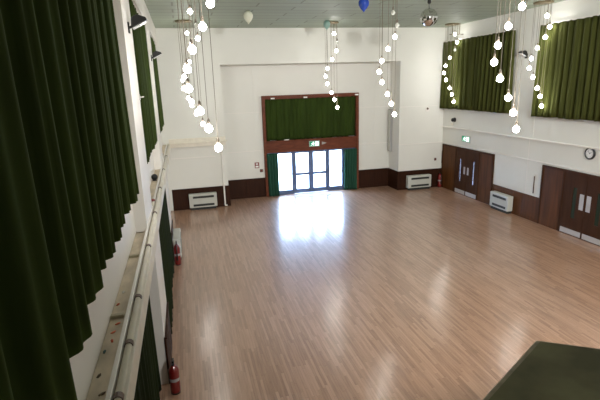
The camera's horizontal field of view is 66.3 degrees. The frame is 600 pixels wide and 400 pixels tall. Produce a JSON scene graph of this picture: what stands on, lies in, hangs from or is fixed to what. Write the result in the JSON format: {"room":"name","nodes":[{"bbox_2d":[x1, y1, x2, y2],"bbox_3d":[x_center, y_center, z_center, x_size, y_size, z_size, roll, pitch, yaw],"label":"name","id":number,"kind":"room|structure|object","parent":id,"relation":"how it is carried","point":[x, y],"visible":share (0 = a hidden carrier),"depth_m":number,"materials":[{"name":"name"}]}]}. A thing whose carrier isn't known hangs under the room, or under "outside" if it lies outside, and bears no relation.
{"room":"community hall","nodes":[
{"label":"community hall","id":0,"kind":"room"},
{"bbox_2d":[69,0,162,399],"bbox_3d":[-2.888,-0.458,7.787,0.500,7.270,22.700,-5,15,-13],"label":"wall","id":1,"kind":"structure","parent":0,"point":[83,364],"depth_m":4.48,"materials":[{"name":"white paint"}]},
{"bbox_2d":[0,0,138,399],"bbox_3d":[-1.715,-0.728,3.505,0.220,3.582,5.880,-5,14,-13],"label":"window curtain","id":2,"kind":"object","parent":1,"relation":"hanging from","point":[68,175],"visible":1,"depth_m":2.66,"materials":[{"name":"green fabric"}]},
{"bbox_2d":[67,0,138,259],"bbox_3d":[-2.075,-1.257,4.817,0.209,3.116,2.895,-5,15,-13],"label":"drape","id":3,"kind":"object","parent":2,"relation":"hanging from","point":[91,25],"depth_m":4.30,"materials":[{"name":"green fabric"}]},
{"bbox_2d":[86,145,167,399],"bbox_3d":[-2.657,0.386,8.053,0.280,0.090,22.700,-5,15,-13],"label":"trim ledge","id":4,"kind":"object","parent":1,"relation":"attached to","point":[105,362],"visible":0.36,"depth_m":4.42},
{"bbox_2d":[110,312,123,318],"bbox_3d":[-1.830,1.162,4.608,0.125,0.035,0.050,-5,15,-13],"label":"batten","id":5,"kind":"object","parent":4,"relation":"on","point":[117,315],"visible":1,"depth_m":4.59,"materials":[{"name":"beige paint"}]},
{"bbox_2d":[129,254,138,257],"bbox_3d":[-2.262,0.761,6.256,0.125,0.035,0.050,-5,15,-13],"label":"batten","id":6,"kind":"object","parent":4,"relation":"on","point":[131,255],"visible":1,"depth_m":6.24,"materials":[{"name":"beige paint"}]},
{"bbox_2d":[105,144,166,399],"bbox_3d":[-2.597,0.333,7.949,0.042,0.060,22.300,-5,15,-13],"label":"cable trunking","id":7,"kind":"object","parent":4,"relation":"on","point":[116,366],"visible":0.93,"depth_m":4.52,"materials":[{"name":"white paint"}]},
{"bbox_2d":[113,144,168,399],"bbox_3d":[-2.533,0.325,7.964,0.080,0.078,22.300,-5,15,-13],"label":"pipe","id":8,"kind":"object","parent":4,"relation":"on","point":[119,394],"visible":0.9,"depth_m":4.57,"materials":[{"name":"white metal"}]},
{"bbox_2d":[151,174,157,180],"bbox_3d":[-3.624,-0.568,11.444,0.154,0.167,0.154,-5,15,-13],"label":"ball","id":9,"kind":"object","parent":4,"relation":"on","point":[154,177],"visible":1,"depth_m":11.39,"materials":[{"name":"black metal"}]},
{"bbox_2d":[112,0,151,231],"bbox_3d":[-2.762,-1.538,7.494,0.200,3.900,1.380,-5,15,-13],"label":"pilaster","id":10,"kind":"object","parent":1,"relation":"attached to","point":[142,208],"visible":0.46,"depth_m":7.17,"materials":[{"name":"white paint"}]},
{"bbox_2d":[127,14,146,33],"bbox_3d":[-2.568,-2.778,7.254,0.306,0.268,0.200,-5,15,-13],"label":"floodlight","id":11,"kind":"object","parent":10,"relation":"attached to","point":[137,20],"visible":0.97,"depth_m":7.17,"materials":[{"name":"black metal"}]},
{"bbox_2d":[129,0,157,163],"bbox_3d":[-3.470,-2.608,10.202,0.140,3.092,4.580,-5,15,-13],"label":"window curtain","id":12,"kind":"object","parent":1,"relation":"hanging from","point":[139,34],"visible":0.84,"depth_m":10.24,"materials":[{"name":"green fabric"}]},
{"bbox_2d":[136,11,157,149],"bbox_3d":[-3.749,-2.851,11.260,0.132,3.062,2.265,-5,15,-13],"label":"drape","id":13,"kind":"object","parent":12,"relation":"hanging from","point":[142,32],"depth_m":11.12,"materials":[{"name":"green fabric"}]},
{"bbox_2d":[124,144,170,399],"bbox_3d":[-2.515,0.407,8.095,0.040,0.220,22.700,-5,15,-13],"label":"trim","id":14,"kind":"structure","parent":1,"relation":"attached to","point":[131,379],"depth_m":4.79,"materials":[{"name":"beige paint"}]},
{"bbox_2d":[134,296,161,399],"bbox_3d":[-1.745,2.616,4.851,0.140,2.581,5.805,-5,15,-13],"label":"window curtain","id":15,"kind":"object","parent":1,"relation":"hanging from","point":[148,384],"visible":0.41,"depth_m":6.52,"materials":[{"name":"green fabric"}]},
{"bbox_2d":[145,24,162,169],"bbox_3d":[-4.244,-2.914,13.153,0.200,3.900,1.500,-5,15,-13],"label":"pilaster","id":16,"kind":"object","parent":1,"relation":"attached to","point":[157,152],"visible":0.35,"depth_m":12.85,"materials":[{"name":"white paint"}]},
{"bbox_2d":[151,51,161,60],"bbox_3d":[-4.044,-4.054,12.928,0.306,0.268,0.200,-5,15,-13],"label":"floodlight","id":17,"kind":"object","parent":16,"relation":"attached to","point":[156,54],"visible":0.99,"depth_m":12.84,"materials":[{"name":"black metal"}]},
{"bbox_2d":[150,35,163,133],"bbox_3d":[-4.962,-3.992,15.889,0.134,3.089,4.500,-5,15,-13],"label":"window curtain","id":18,"kind":"object","parent":1,"relation":"hanging from","point":[155,66],"visible":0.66,"depth_m":15.59,"materials":[{"name":"green fabric"}]},
{"bbox_2d":[153,41,163,126],"bbox_3d":[-5.241,-4.231,16.923,0.112,3.054,2.221,-5,15,-13],"label":"drape","id":19,"kind":"object","parent":18,"relation":"hanging from","point":[153,41],"depth_m":17.23,"materials":[{"name":"green fabric"}]},
{"bbox_2d":[149,232,168,384],"bbox_3d":[-2.633,1.746,8.326,0.290,2.720,1.380,-5,15,-13],"label":"pilaster","id":20,"kind":"object","parent":1,"relation":"attached to","point":[157,294],"visible":0.29,"depth_m":7.82,"materials":[{"name":"white paint"}]},
{"bbox_2d":[159,190,174,333],"bbox_3d":[-3.217,1.119,10.993,0.145,2.581,4.098,-5,15,-13],"label":"window curtain","id":21,"kind":"object","parent":1,"relation":"hanging from","point":[167,255],"visible":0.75,"depth_m":10.44,"materials":[{"name":"green fabric"}]},
{"bbox_2d":[163,190,174,286],"bbox_3d":[-3.466,0.884,11.946,0.124,2.574,2.078,-5,14,-12],"label":"drape","id":22,"kind":"object","parent":21,"relation":"hanging from","point":[165,208],"depth_m":12.23,"materials":[{"name":"green fabric"}]},
{"bbox_2d":[164,301,171,383],"bbox_3d":[-2.450,2.616,8.585,0.050,0.895,1.420,-5,15,-13],"label":"baseboard","id":23,"kind":"structure","parent":1,"relation":"attached to","point":[166,338],"depth_m":8.30,"materials":[{"name":"brown wood"}]},
{"bbox_2d":[165,178,171,229],"bbox_3d":[-4.115,0.370,13.985,0.290,2.720,1.500,-5,15,-13],"label":"pilaster","id":24,"kind":"object","parent":1,"relation":"attached to","point":[166,185],"visible":0.04,"depth_m":13.76,"materials":[{"name":"white paint"}]},
{"bbox_2d":[171,220,174,261],"bbox_3d":[-3.932,1.240,14.245,0.050,0.895,1.540,-5,15,-13],"label":"baseboard","id":25,"kind":"structure","parent":1,"relation":"attached to","point":[172,220],"depth_m":13.83,"materials":[{"name":"brown wood"}]},
{"bbox_2d":[172,228,181,259],"bbox_3d":[-3.778,1.361,14.187,0.236,0.680,1.150,-5,15,-13],"label":"wall heater","id":26,"kind":"object","parent":1,"relation":"attached to","point":[176,232],"visible":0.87,"depth_m":13.78,"materials":[{"name":"white metal"}]},
{"bbox_2d":[155,27,446,210],"bbox_3d":[0.389,-3.791,20.631,13.400,7.270,1.400,-5,15,-13],"label":"wall","id":27,"kind":"structure","parent":0,"point":[280,61],"depth_m":20.16,"materials":[{"name":"beige paint"}]},
{"bbox_2d":[171,156,214,159],"bbox_3d":[-4.428,-1.760,19.110,1.800,0.030,0.018,-5,15,-13],"label":"trim","id":28,"kind":"structure","parent":27,"relation":"attached to","point":[206,156],"depth_m":19.11,"materials":[{"name":"white paint"}]},
{"bbox_2d":[169,136,226,147],"bbox_3d":[-4.186,-2.384,18.915,2.330,0.340,0.220,-5,15,-13],"label":"trim","id":29,"kind":"structure","parent":27,"relation":"attached to","point":[204,141],"depth_m":18.87,"materials":[{"name":"beige paint"}]},
{"bbox_2d":[172,185,230,210],"bbox_3d":[-4.175,-0.090,19.568,2.405,0.895,0.045,-5,15,-13],"label":"baseboard","id":30,"kind":"structure","parent":27,"relation":"attached to","point":[180,196],"depth_m":19.46,"materials":[{"name":"brown wood"}]},
{"bbox_2d":[221,150,227,205],"bbox_3d":[-3.228,-1.024,19.509,0.135,2.645,0.088,-2,14,0],"label":"pipe","id":31,"kind":"object","parent":27,"relation":"attached to","point":[221,150],"visible":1,"depth_m":19.52,"materials":[{"name":"white metal"}]},
{"bbox_2d":[228,178,265,199],"bbox_3d":[-2.454,-0.521,21.061,1.790,0.895,0.045,-5,15,-13],"label":"baseboard","id":32,"kind":"structure","parent":27,"relation":"attached to","point":[254,187],"depth_m":21.06,"materials":[{"name":"brown wood"}]},
{"bbox_2d":[252,77,257,174],"bbox_3d":[-2.014,-3.422,20.491,0.014,4.970,0.008,-5,15,-13],"label":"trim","id":33,"kind":"structure","parent":27,"relation":"attached to","point":[252,77],"depth_m":20.45,"materials":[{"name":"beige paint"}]},
{"bbox_2d":[267,153,279,196],"bbox_3d":[-1.223,-1.137,21.044,0.503,1.991,0.095,-5,15,-13],"label":"curtain","id":34,"kind":"object","parent":27,"relation":"hanging from","point":[272,159],"visible":1,"depth_m":21.03,"materials":[{"name":"green fabric"}]},
{"bbox_2d":[261,92,358,196],"bbox_3d":[0.558,-2.582,21.357,4.550,4.560,0.310,-5,15,-13],"label":"trim","id":35,"kind":"structure","parent":27,"relation":"attached to","point":[293,145],"depth_m":21.12,"materials":[{"name":"brown wood"}]},
{"bbox_2d":[265,95,355,140],"bbox_3d":[0.523,-3.756,21.052,4.370,1.882,0.113,-5,15,-13],"label":"curtain","id":36,"kind":"object","parent":27,"relation":"hanging from","point":[309,117],"visible":1,"depth_m":21.02,"materials":[{"name":"green fabric"}]},
{"bbox_2d":[265,98,312,140],"bbox_3d":[-0.499,-3.649,20.815,2.199,1.853,0.100,-5,14,-13],"label":"drape","id":37,"kind":"object","parent":36,"relation":"hanging from","point":[286,118],"depth_m":20.81,"materials":[{"name":"green fabric"}]},
{"bbox_2d":[312,96,354,137],"bbox_3d":[1.558,-3.838,21.302,2.140,1.851,0.085,-5,15,-14],"label":"drape","id":38,"kind":"object","parent":36,"relation":"hanging from","point":[327,121],"depth_m":21.29,"materials":[{"name":"green fabric"}]},
{"bbox_2d":[267,148,354,194],"bbox_3d":[0.584,-1.363,21.719,4.290,2.020,0.158,-5,15,-13],"label":"door","id":39,"kind":"structure","parent":27,"relation":"in","point":[311,172],"depth_m":21.75,"materials":[{"name":"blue metal"}]},
{"bbox_2d":[309,140,319,146],"bbox_3d":[0.662,-2.606,21.237,0.500,0.260,0.065,-5,15,-13],"label":"exit sign","id":40,"kind":"object","parent":27,"relation":"attached to","point":[311,143],"visible":1,"depth_m":21.21,"materials":[{"name":"green plastic"}]},
{"bbox_2d":[344,149,356,189],"bbox_3d":[2.431,-1.460,21.929,0.663,1.982,0.094,-5,15,-13],"label":"curtain","id":41,"kind":"object","parent":27,"relation":"hanging from","point":[350,155],"visible":1,"depth_m":21.92,"materials":[{"name":"green fabric"}]},
{"bbox_2d":[359,168,387,187],"bbox_3d":[3.596,-1.078,22.510,1.600,0.895,0.045,-5,15,-13],"label":"baseboard","id":42,"kind":"structure","parent":27,"relation":"attached to","point":[368,177],"depth_m":22.50,"materials":[{"name":"brown wood"}]},
{"bbox_2d":[388,109,392,151],"bbox_3d":[4.296,-3.321,21.896,0.128,2.000,0.240,-5,15,-13],"label":"loudspeaker","id":43,"kind":"object","parent":27,"relation":"attached to","point":[390,111],"visible":1,"depth_m":21.81,"materials":[{"name":"grey plastic"}]},
{"bbox_2d":[388,168,397,189],"bbox_3d":[4.476,-1.029,22.203,0.045,0.895,1.080,-5,15,-13],"label":"baseboard","id":44,"kind":"structure","parent":27,"relation":"attached to","point":[392,174],"depth_m":22.18,"materials":[{"name":"brown wood"}]},
{"bbox_2d":[397,168,440,189],"bbox_3d":[5.700,-1.000,21.933,2.285,0.895,0.045,-5,15,-13],"label":"baseboard","id":45,"kind":"object","parent":27,"relation":"attached to","point":[401,175],"visible":0.59,"depth_m":21.82,"materials":[{"name":"brown wood"}]},
{"bbox_2d":[400,142,439,144],"bbox_3d":[5.666,-2.651,21.537,2.240,0.030,0.018,-5,15,-13],"label":"trim","id":46,"kind":"structure","parent":27,"relation":"attached to","point":[430,142],"depth_m":21.52,"materials":[{"name":"white paint"}]},
{"bbox_2d":[144,0,565,27],"bbox_3d":[3.098,-4.742,8.950,13.400,0.100,24.300,-5,15,-13],"label":"ceiling","id":47,"kind":"structure","parent":0,"point":[163,13],"depth_m":15.07,"materials":[{"name":"white paint"}]},
{"bbox_2d":[175,20,197,115],"bbox_3d":[-3.991,-4.631,16.307,0.600,3.256,0.600,-5,15,-13],"label":"cluster","id":48,"kind":"object","parent":47,"relation":"hanging from","point":[176,21],"visible":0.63,"depth_m":16.18,"materials":[{"name":"white glass"}]},
{"bbox_2d":[177,0,204,125],"bbox_3d":[-2.797,-3.533,11.789,0.600,3.256,0.600,-5,15,-13],"label":"cluster","id":49,"kind":"object","parent":47,"relation":"hanging from","point":[196,25],"visible":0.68,"depth_m":11.69,"materials":[{"name":"white glass"}]},
{"bbox_2d":[181,0,221,151],"bbox_3d":[-1.532,-2.359,6.958,0.600,3.256,0.600,-5,15,-13],"label":"cluster","id":50,"kind":"object","parent":47,"relation":"hanging from","point":[210,3],"visible":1,"depth_m":7.01,"materials":[{"name":"white glass"}]},
{"bbox_2d":[243,11,252,23],"bbox_3d":[-1.614,-5.699,14.333,0.300,0.387,0.300,-5,15,-13],"label":"balloon","id":51,"kind":"object","parent":47,"relation":"attached to","point":[248,15],"visible":1,"depth_m":14.23,"materials":[{"name":"white rubber"}]},
{"bbox_2d":[323,20,329,65],"bbox_3d":[1.016,-5.867,17.211,0.260,1.628,0.260,-5,15,-13],"label":"balloon","id":52,"kind":"object","parent":47,"relation":"attached to","point":[326,23],"visible":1,"depth_m":16.99,"materials":[{"name":"teal rubber"}]},
{"bbox_2d":[323,21,338,108],"bbox_3d":[1.231,-5.200,17.907,0.600,3.256,0.600,-5,15,-13],"label":"cluster","id":53,"kind":"object","parent":47,"relation":"hanging from","point":[331,22],"visible":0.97,"depth_m":17.64,"materials":[{"name":"white glass"}]},
{"bbox_2d":[358,0,368,11],"bbox_3d":[1.761,-5.394,12.689,0.300,0.387,0.300,-5,15,-13],"label":"balloon","id":54,"kind":"object","parent":47,"relation":"attached to","point":[363,4],"visible":1,"depth_m":12.60,"materials":[{"name":"blue rubber"}]},
{"bbox_2d":[377,0,398,116],"bbox_3d":[2.501,-4.021,13.058,0.600,3.256,0.600,-5,15,-13],"label":"cluster","id":55,"kind":"object","parent":47,"relation":"hanging from","point":[393,12],"visible":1,"depth_m":12.98,"materials":[{"name":"white glass"}]},
{"bbox_2d":[420,0,437,26],"bbox_3d":[3.778,-5.469,13.465,0.509,0.735,0.509,-5,15,-13],"label":"ball","id":56,"kind":"object","parent":47,"relation":"hanging from","point":[429,16],"visible":1,"depth_m":13.33,"materials":[{"name":"silver metal"}]},
{"bbox_2d":[442,23,459,102],"bbox_3d":[6.426,-5.804,19.652,0.600,3.256,0.600,-5,15,-13],"label":"cluster","id":57,"kind":"object","parent":47,"relation":"hanging from","point":[448,24],"visible":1,"depth_m":19.55,"materials":[{"name":"white glass"}]},
{"bbox_2d":[449,25,462,34],"bbox_3d":[6.495,-7.096,19.037,0.640,0.464,0.028,-5,15,-13],"label":"hanger","id":58,"kind":"object","parent":47,"relation":"hanging from","point":[452,25],"visible":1,"depth_m":19.06,"materials":[{"name":"white metal"}]},
{"bbox_2d":[491,0,526,131],"bbox_3d":[3.766,-2.847,8.227,0.600,3.256,0.600,-5,15,-13],"label":"cluster","id":59,"kind":"object","parent":47,"relation":"hanging from","point":[508,97],"visible":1,"depth_m":8.27,"materials":[{"name":"white glass"}]},
{"bbox_2d":[527,0,553,107],"bbox_3d":[7.659,-4.609,14.743,0.600,3.256,0.600,-5,15,-13],"label":"cluster","id":60,"kind":"object","parent":47,"relation":"hanging from","point":[544,2],"visible":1,"depth_m":14.60,"materials":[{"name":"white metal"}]},
{"bbox_2d":[159,186,599,399],"bbox_3d":[3.328,2.450,10.759,13.400,0.200,24.300,-5,15,-13],"label":"floor","id":61,"kind":"structure","parent":0,"point":[381,292],"depth_m":11.07,"materials":[{"name":"brown wood"}]},
{"bbox_2d":[166,318,171,361],"bbox_3d":[-2.296,2.667,8.149,0.016,1.008,0.557,-7,15,-19],"label":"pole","id":62,"kind":"object","parent":61,"relation":"on","point":[166,318],"visible":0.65,"depth_m":8.17,"materials":[{"name":"brown metal"}]},
{"bbox_2d":[168,358,180,394],"bbox_3d":[-2.108,2.967,7.750,0.173,0.600,0.217,2,15,16],"label":"fire extinguisher","id":63,"kind":"object","parent":61,"relation":"on","point":[174,377],"visible":1,"depth_m":7.67,"materials":[{"name":"red metal"}]},
{"bbox_2d":[173,241,180,265],"bbox_3d":[-3.581,1.553,13.357,0.184,0.700,0.218,3,15,19],"label":"fire extinguisher","id":64,"kind":"object","parent":61,"relation":"on","point":[177,256],"visible":1,"depth_m":13.31,"materials":[{"name":"red metal"}]},
{"bbox_2d":[189,192,216,209],"bbox_3d":[-4.098,0.045,19.459,1.150,0.680,0.236,-5,15,-13],"label":"wall heater","id":65,"kind":"object","parent":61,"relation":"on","point":[208,200],"visible":1,"depth_m":19.36,"materials":[{"name":"white metal"}]},
{"bbox_2d":[193,195,213,198],"bbox_3d":[-4.059,-0.131,19.313,0.870,0.090,0.014,-5,15,-13],"label":"grille","id":66,"kind":"object","parent":65,"relation":"attached to","point":[194,196],"depth_m":19.31,"materials":[{"name":"black metal"}]},
{"bbox_2d":[194,203,214,206],"bbox_3d":[-4.048,0.199,19.396,0.870,0.090,0.014,-5,15,-13],"label":"grille","id":67,"kind":"object","parent":65,"relation":"attached to","point":[195,204],"depth_m":19.40,"materials":[{"name":"black metal"}]},
{"bbox_2d":[295,192,334,197],"bbox_3d":[0.692,-0.245,21.376,1.800,0.012,0.570,-5,15,-13],"label":"entrance mat","id":68,"kind":"object","parent":61,"relation":"on","point":[322,193],"visible":1,"depth_m":21.33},
{"bbox_2d":[406,174,430,189],"bbox_3d":[5.627,-0.850,21.788,1.200,0.680,0.236,-5,15,-13],"label":"wall heater","id":69,"kind":"object","parent":61,"relation":"on","point":[422,181],"visible":1,"depth_m":21.68,"materials":[{"name":"white metal"}]},
{"bbox_2d":[411,177,428,179],"bbox_3d":[5.667,-1.026,21.640,0.920,0.090,0.018,-5,15,-13],"label":"grille","id":70,"kind":"object","parent":69,"relation":"attached to","point":[412,178],"depth_m":21.63,"materials":[{"name":"black metal"}]},
{"bbox_2d":[411,184,428,186],"bbox_3d":[5.677,-0.696,21.723,0.920,0.090,0.018,-5,15,-13],"label":"grille","id":71,"kind":"object","parent":69,"relation":"attached to","point":[412,185],"depth_m":21.72,"materials":[{"name":"black metal"}]},
{"bbox_2d":[438,172,441,186],"bbox_3d":[6.720,-0.971,22.046,0.218,0.720,0.184,11,19,41],"label":"fire extinguisher","id":72,"kind":"object","parent":61,"relation":"on","point":[439,175],"visible":1,"depth_m":21.98,"materials":[{"name":"red metal"}]},
{"bbox_2d":[490,191,512,213],"bbox_3d":[7.786,0.082,17.807,0.236,0.680,1.060,-5,15,-13],"label":"wall heater","id":73,"kind":"object","parent":61,"relation":"on","point":[499,201],"visible":1,"depth_m":17.62,"materials":[{"name":"white metal"}]},
{"bbox_2d":[492,203,504,208],"bbox_3d":[7.692,0.227,17.796,0.014,0.090,0.780,-5,15,-13],"label":"grille","id":74,"kind":"object","parent":73,"relation":"attached to","point":[497,205],"depth_m":17.78,"materials":[{"name":"black metal"}]},
{"bbox_2d":[493,194,505,200],"bbox_3d":[7.679,-0.103,17.713,0.018,0.090,0.780,-5,15,-13],"label":"grille","id":75,"kind":"object","parent":73,"relation":"attached to","point":[499,197],"depth_m":17.68,"materials":[{"name":"black metal"}]},
{"bbox_2d":[468,30,515,112],"bbox_3d":[7.356,-4.886,17.755,0.245,2.929,2.371,-5,15,-13],"label":"drape","id":76,"kind":"object","parent":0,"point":[485,93],"depth_m":17.70,"materials":[{"name":"green fabric"}]},
{"bbox_2d":[441,0,599,197],"bbox_3d":[9.675,-1.615,10.796,0.360,7.270,22.700,-5,15,-13],"label":"wall","id":77,"kind":"structure","parent":0,"point":[509,172],"depth_m":16.53,"materials":[{"name":"beige paint"}]},
{"bbox_2d":[462,135,470,142],"bbox_3d":[7.192,-2.638,19.878,0.065,0.260,0.600,-5,15,-13],"label":"exit sign","id":78,"kind":"object","parent":77,"relation":"attached to","point":[464,138],"visible":1,"depth_m":19.80,"materials":[{"name":"green plastic"}]},
{"bbox_2d":[441,144,494,204],"bbox_3d":[7.250,-1.220,20.169,0.060,2.085,3.750,-5,15,-13],"label":"door","id":79,"kind":"structure","parent":77,"relation":"in","point":[464,171],"depth_m":19.92,"materials":[{"name":"brown wood"}]},
{"bbox_2d":[440,29,515,112],"bbox_3d":[7.090,-5.161,18.824,0.282,2.958,4.701,-5,15,-13],"label":"window curtain","id":80,"kind":"object","parent":77,"relation":"hanging from","point":[476,88],"visible":0.94,"depth_m":18.36,"materials":[{"name":"green fabric"}]},
{"bbox_2d":[440,37,472,109],"bbox_3d":[6.814,-5.412,19.910,0.258,2.926,2.316,-5,15,-13],"label":"drape","id":81,"kind":"object","parent":80,"relation":"hanging from","point":[462,73],"depth_m":19.74,"materials":[{"name":"green fabric"}]},
{"bbox_2d":[492,184,538,222],"bbox_3d":[8.058,0.082,17.331,0.045,0.895,2.530,-5,15,-13],"label":"baseboard","id":82,"kind":"structure","parent":77,"relation":"attached to","point":[525,206],"depth_m":16.85,"materials":[{"name":"brown wood"}]},
{"bbox_2d":[442,126,599,149],"bbox_3d":[9.498,-0.869,10.930,0.055,0.050,22.700,-5,15,-13],"label":"trim","id":83,"kind":"structure","parent":77,"relation":"attached to","point":[442,126],"depth_m":16.12,"materials":[{"name":"white paint"}]},
{"bbox_2d":[442,142,599,174],"bbox_3d":[9.535,-0.156,11.113,0.025,0.035,22.700,-5,15,-13],"label":"trim","id":84,"kind":"structure","parent":77,"relation":"attached to","point":[442,142],"depth_m":16.35,"materials":[{"name":"white paint"}]},
{"bbox_2d":[525,140,529,189],"bbox_3d":[8.162,-1.165,16.503,0.005,2.010,0.030,-5,15,-13],"label":"trim","id":85,"kind":"structure","parent":77,"relation":"attached to","point":[529,140],"depth_m":16.48,"materials":[{"name":"white paint"}]},
{"bbox_2d":[512,5,544,138],"bbox_3d":[7.971,-4.391,16.083,0.034,4.360,1.070,-5,15,-13],"label":"pilaster","id":86,"kind":"object","parent":77,"relation":"attached to","point":[525,121],"visible":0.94,"depth_m":16.10,"materials":[{"name":"beige paint"}]},
{"bbox_2d":[518,50,527,57],"bbox_3d":[7.766,-5.066,15.988,0.306,0.268,0.200,-5,15,-13],"label":"floodlight","id":87,"kind":"object","parent":86,"relation":"attached to","point":[525,54],"visible":0.88,"depth_m":15.92,"materials":[{"name":"black metal"}]},
{"bbox_2d":[531,14,599,121],"bbox_3d":[8.573,-3.773,13.179,0.275,2.989,4.820,-5,15,-13],"label":"window curtain","id":88,"kind":"object","parent":77,"relation":"hanging from","point":[571,88],"visible":0.97,"depth_m":14.13,"materials":[{"name":"green fabric"}]},
{"bbox_2d":[591,49,599,121],"bbox_3d":[8.862,-3.492,12.085,0.273,2.960,2.406,-5,15,-13],"label":"drape","id":89,"kind":"object","parent":88,"relation":"hanging from","point":[595,91],"depth_m":13.29,"materials":[{"name":"green fabric"}]},
{"bbox_2d":[537,165,599,245],"bbox_3d":[8.794,0.213,14.274,0.060,2.085,3.610,-5,15,-13],"label":"door","id":90,"kind":"structure","parent":77,"relation":"in","point":[569,200],"depth_m":14.70,"materials":[{"name":"brown wood"}]},
{"bbox_2d":[584,148,595,159],"bbox_3d":[8.746,-1.402,13.864,0.055,0.370,0.370,-5,15,-13],"label":"wall clock","id":91,"kind":"object","parent":77,"relation":"attached to","point":[590,154],"visible":1,"depth_m":13.85,"materials":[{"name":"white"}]},
{"bbox_3d":[6.183,1.588,-1.499,13.400,7.270,0.200,-5,15,-13],"label":"wall","id":92,"kind":"structure","parent":0,"visible":0},
{"bbox_3d":[2.905,1.696,0.270,6.550,0.200,4.700,-5,15,-13],"label":"balcony","id":93,"kind":"object","parent":92,"relation":"attached to","visible":0},
{"bbox_2d":[483,341,599,399],"bbox_3d":[1.126,1.063,0.960,1.972,0.802,1.306,3,15,18],"label":"desk","id":94,"kind":"object","parent":93,"relation":"on","point":[546,370],"visible":1,"depth_m":1.42,"materials":[{"name":"green wood"}]},
{"label":"outside","id":95,"kind":"structure","parent":0,"visible":0},
{"bbox_2d":[278,150,341,189],"bbox_3d":[-2.770,-3.658,36.030,36.000,0.200,29.100,-5,15,-13],"label":"ground","id":96,"kind":"structure","parent":95,"point":[284,160],"depth_m":28.29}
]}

